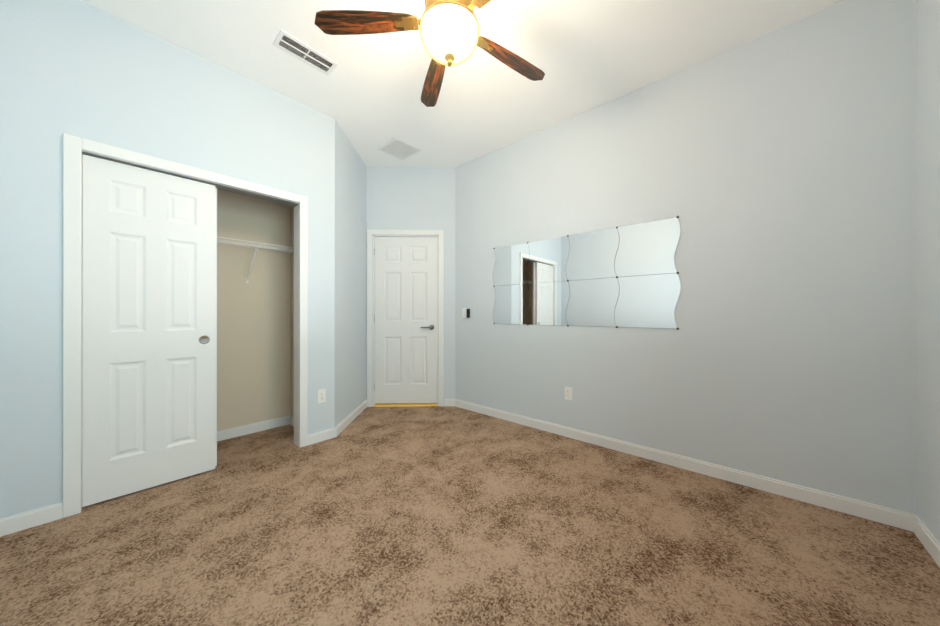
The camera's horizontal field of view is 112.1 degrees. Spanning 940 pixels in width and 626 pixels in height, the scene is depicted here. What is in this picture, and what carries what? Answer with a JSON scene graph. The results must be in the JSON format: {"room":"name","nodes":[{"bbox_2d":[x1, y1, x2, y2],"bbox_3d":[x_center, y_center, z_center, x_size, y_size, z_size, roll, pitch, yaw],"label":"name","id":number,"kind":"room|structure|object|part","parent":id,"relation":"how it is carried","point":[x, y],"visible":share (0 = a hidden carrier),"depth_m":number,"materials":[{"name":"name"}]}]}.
{"room":"empty bedroom","nodes":[
{"label":"empty bedroom","id":0,"kind":"room"},
{"bbox_2d":[0,0,334,518],"bbox_3d":[-1.878,-0.318,2.204,0.120,2.865,1.845,0,0,42],"label":"wall","id":1,"kind":"structure","parent":0,"point":[80,68],"depth_m":1.77,"materials":[{"name":"blue paint"}]},
{"bbox_2d":[63,133,307,517],"bbox_3d":[-1.843,0.094,2.242,0.120,2.040,1.166,0,0,42],"label":"door frame","id":2,"kind":"structure","parent":1,"relation":"attached to","point":[296,325],"depth_m":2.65,"materials":[{"name":"white wood"}]},
{"bbox_2d":[82,152,297,206],"bbox_3d":[-1.848,-0.909,2.248,0.090,0.009,1.142,0,0,42],"label":"track","id":3,"kind":"object","parent":1,"relation":"attached to","point":[250,194],"visible":0.64,"depth_m":2.30,"materials":[{"name":"grey metal"}]},
{"bbox_2d":[82,154,214,506],"bbox_3d":[-2.014,0.100,2.031,0.035,2.004,0.596,0,0,42],"label":"closet door leaf","id":4,"kind":"structure","parent":3,"relation":"hanging from","point":[148,357],"depth_m":1.98,"materials":[{"name":"white wood"}]},
{"bbox_2d":[199,335,209,343],"bbox_3d":[-1.841,0.184,2.196,0.003,0.063,0.063,0,0,42],"label":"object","id":5,"kind":"structure","parent":4,"relation":"attached to","point":[204,339],"depth_m":2.20,"materials":[{"name":"silver metal"}]},
{"bbox_2d":[215,188,216,465],"bbox_3d":[-2.036,0.100,2.073,0.035,2.004,0.596,0,0,42],"label":"closet door leaf","id":6,"kind":"structure","parent":3,"relation":"hanging from","point":[215,326],"depth_m":2.28,"materials":[{"name":"white wood"}]},
{"bbox_2d":[217,399,366,444],"bbox_3d":[-1.768,1.072,2.727,0.684,0.085,2.294,0,0,42],"label":"baseboard","id":7,"kind":"structure","parent":1,"relation":"attached to","point":[225,434],"depth_m":2.93,"materials":[{"name":"white wood"}]},
{"bbox_2d":[318,389,325,402],"bbox_3d":[-1.292,0.725,2.762,0.008,0.115,0.070,0,0,42],"label":"electrical outlet","id":8,"kind":"object","parent":1,"relation":"attached to","point":[322,396],"visible":1,"depth_m":2.76,"materials":[{"name":"white plastic"}]},
{"bbox_2d":[217,189,290,430],"bbox_3d":[-2.342,-0.318,2.675,0.100,2.865,1.650,0,0,42],"label":"wall","id":9,"kind":"structure","parent":0,"point":[254,349],"depth_m":2.95,"materials":[{"name":"beige paint"}]},
{"bbox_2d":[217,236,293,282],"bbox_3d":[-2.183,-0.444,2.546,0.309,0.338,1.470,0,0,42],"label":"closet shelf","id":10,"kind":"object","parent":9,"relation":"attached to","point":[253,245],"visible":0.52,"depth_m":2.81,"materials":[{"name":"white metal"}]},
{"bbox_2d":[291,206,293,416],"bbox_3d":[-1.576,-0.317,3.044,0.550,2.865,0.080,0,0,42],"label":"wall","id":11,"kind":"structure","parent":0,"point":[292,313],"depth_m":3.17,"materials":[{"name":"beige paint"}]},
{"bbox_2d":[335,120,365,426],"bbox_3d":[-1.288,-0.317,3.315,0.120,2.865,0.930,0,0,-1],"label":"wall","id":12,"kind":"structure","parent":0,"point":[350,281],"depth_m":3.22,"materials":[{"name":"blue paint"}]},
{"bbox_2d":[366,167,454,405],"bbox_3d":[-0.668,-0.316,3.854,1.383,2.865,0.120,0,0,-1],"label":"wall","id":13,"kind":"structure","parent":0,"point":[410,198],"depth_m":3.80,"materials":[{"name":"blue paint"}]},
{"bbox_2d":[367,229,443,406],"bbox_3d":[-0.772,0.061,3.842,0.910,2.110,0.138,0,0,-1],"label":"door frame","id":14,"kind":"structure","parent":13,"relation":"attached to","point":[371,232],"depth_m":3.78,"materials":[{"name":"white wood"}]},
{"bbox_2d":[374,237,436,402],"bbox_3d":[-0.771,0.085,3.821,0.750,1.998,0.035,0,0,-1],"label":"door leaf","id":15,"kind":"structure","parent":13,"relation":"in","point":[405,311],"depth_m":3.80,"materials":[{"name":"white wood"}]},
{"bbox_2d":[421,325,433,329],"bbox_3d":[-0.488,0.171,3.798,0.116,0.064,0.187,0,0,42],"label":"door handle","id":16,"kind":"object","parent":15,"relation":"attached to","point":[430,327],"depth_m":3.80,"materials":[{"name":"grey metal"}]},
{"bbox_2d":[81,0,843,166],"bbox_3d":[-0.337,-1.801,1.919,4.900,0.100,3.830,0,0,42],"label":"ceiling","id":17,"kind":"structure","parent":0,"point":[582,55],"depth_m":2.15,"materials":[{"name":"white paint"}]},
{"bbox_2d":[273,29,337,75],"bbox_3d":[-1.104,-1.747,2.141,0.160,0.008,0.360,0,0,42],"label":"ceiling vent","id":18,"kind":"object","parent":17,"relation":"in","point":[288,43],"visible":1,"depth_m":2.13,"materials":[{"name":"white metal"}]},
{"bbox_2d":[377,137,420,159],"bbox_3d":[-0.756,-1.746,3.386,0.330,0.007,0.330,0,0,42],"label":"ceiling vent","id":19,"kind":"object","parent":17,"relation":"in","point":[398,148],"visible":1,"depth_m":3.38,"materials":[{"name":"white metal"}]},
{"bbox_2d":[314,0,544,106],"bbox_3d":[-0.055,-1.496,1.577,1.270,0.511,1.298,0,0,42],"label":"ceiling fan","id":20,"kind":"object","parent":17,"relation":"hanging from","point":[449,33],"visible":1,"depth_m":1.58,"materials":[{"name":"brown wood"}]},
{"bbox_3d":[-0.103,-1.351,1.595,0.296,0.125,0.296,0,0,42],"label":"globe","id":21,"kind":"part","parent":20,"relation":"part of"},
{"bbox_2d":[0,406,939,625],"bbox_3d":[-0.337,1.164,1.915,4.900,0.100,3.830,0,0,42],"label":"floor","id":22,"kind":"structure","parent":0,"point":[418,516],"depth_m":1.51,"materials":[{"name":"carpet"}]},
{"bbox_2d":[374,403,436,406],"bbox_3d":[-0.772,1.109,3.845,0.756,0.014,0.130,0,0,-1],"label":"threshold","id":23,"kind":"object","parent":22,"relation":"on","point":[400,404],"visible":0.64,"depth_m":3.81,"materials":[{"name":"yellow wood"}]},
{"bbox_2d":[455,0,916,514],"bbox_3d":[1.041,-0.318,2.797,3.657,2.865,0.120,0,0,42],"label":"wall","id":24,"kind":"structure","parent":0,"point":[775,171],"depth_m":2.04,"materials":[{"name":"blue paint"}]},
{"bbox_2d":[462,308,466,317],"bbox_3d":[-0.067,-0.004,3.700,0.070,0.115,0.009,0,0,42],"label":"switch plate","id":25,"kind":"object","parent":24,"relation":"attached to","point":[464,312],"visible":0.96,"depth_m":3.70,"materials":[{"name":"white plastic"}]},
{"bbox_2d":[565,387,571,400],"bbox_3d":[0.886,0.725,2.849,0.070,0.115,0.008,0,0,42],"label":"electrical outlet","id":26,"kind":"object","parent":24,"relation":"attached to","point":[568,393],"visible":1,"depth_m":2.85,"materials":[{"name":"white plastic"}]},
{"bbox_2d":[493,216,680,329],"bbox_3d":[0.882,-0.290,2.852,1.709,0.826,0.011,0,0,42],"label":"mirror","id":27,"kind":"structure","parent":24,"relation":"attached to","point":[648,299],"depth_m":2.69,"materials":[{"name":"silver mirror"}]},
{"bbox_3d":[0.415,-0.492,3.271,0.455,0.402,0.004,0,0,42],"label":"glass","id":28,"kind":"part","parent":27,"relation":"part of","materials":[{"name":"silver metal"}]},
{"bbox_3d":[0.415,-0.087,3.270,0.455,0.402,0.004,0,0,42],"label":"glass","id":29,"kind":"part","parent":27,"relation":"part of","materials":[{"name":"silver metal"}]},
{"bbox_3d":[0.727,-0.492,2.992,0.455,0.402,0.004,0,0,42],"label":"glass","id":30,"kind":"part","parent":27,"relation":"part of","materials":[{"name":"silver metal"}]},
{"bbox_3d":[0.727,-0.087,2.992,0.455,0.402,0.004,0,0,42],"label":"glass","id":31,"kind":"part","parent":27,"relation":"part of","materials":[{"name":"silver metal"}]},
{"bbox_3d":[1.038,-0.493,2.714,0.455,0.402,0.004,0,0,42],"label":"glass","id":32,"kind":"part","parent":27,"relation":"part of","materials":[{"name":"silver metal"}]},
{"bbox_3d":[1.038,-0.088,2.713,0.455,0.402,0.004,0,0,42],"label":"glass","id":33,"kind":"part","parent":27,"relation":"part of","materials":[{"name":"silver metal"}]},
{"bbox_3d":[1.350,-0.493,2.435,0.455,0.402,0.004,0,0,42],"label":"glass","id":34,"kind":"part","parent":27,"relation":"part of","materials":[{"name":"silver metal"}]},
{"bbox_3d":[1.350,-0.088,2.435,0.455,0.402,0.004,0,0,42],"label":"glass","id":35,"kind":"part","parent":27,"relation":"part of","materials":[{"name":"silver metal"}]},
{"bbox_2d":[444,399,914,529],"bbox_3d":[0.999,1.072,2.726,3.386,0.085,0.040,0,0,42],"label":"baseboard","id":36,"kind":"structure","parent":24,"relation":"attached to","point":[892,517],"depth_m":2.12,"materials":[{"name":"white wood"}]},
{"bbox_2d":[916,0,939,542],"bbox_3d":[1.278,-0.320,0.407,0.120,2.865,3.370,0,0,42],"label":"wall","id":37,"kind":"structure","parent":0,"point":[928,227],"depth_m":1.50,"materials":[{"name":"blue paint"}]},
{"bbox_2d":[908,515,939,567],"bbox_3d":[1.224,1.070,0.447,0.014,0.085,3.060,0,0,42],"label":"baseboard","id":38,"kind":"structure","parent":37,"relation":"attached to","point":[914,523],"depth_m":1.50,"materials":[{"name":"white wood"}]}
]}

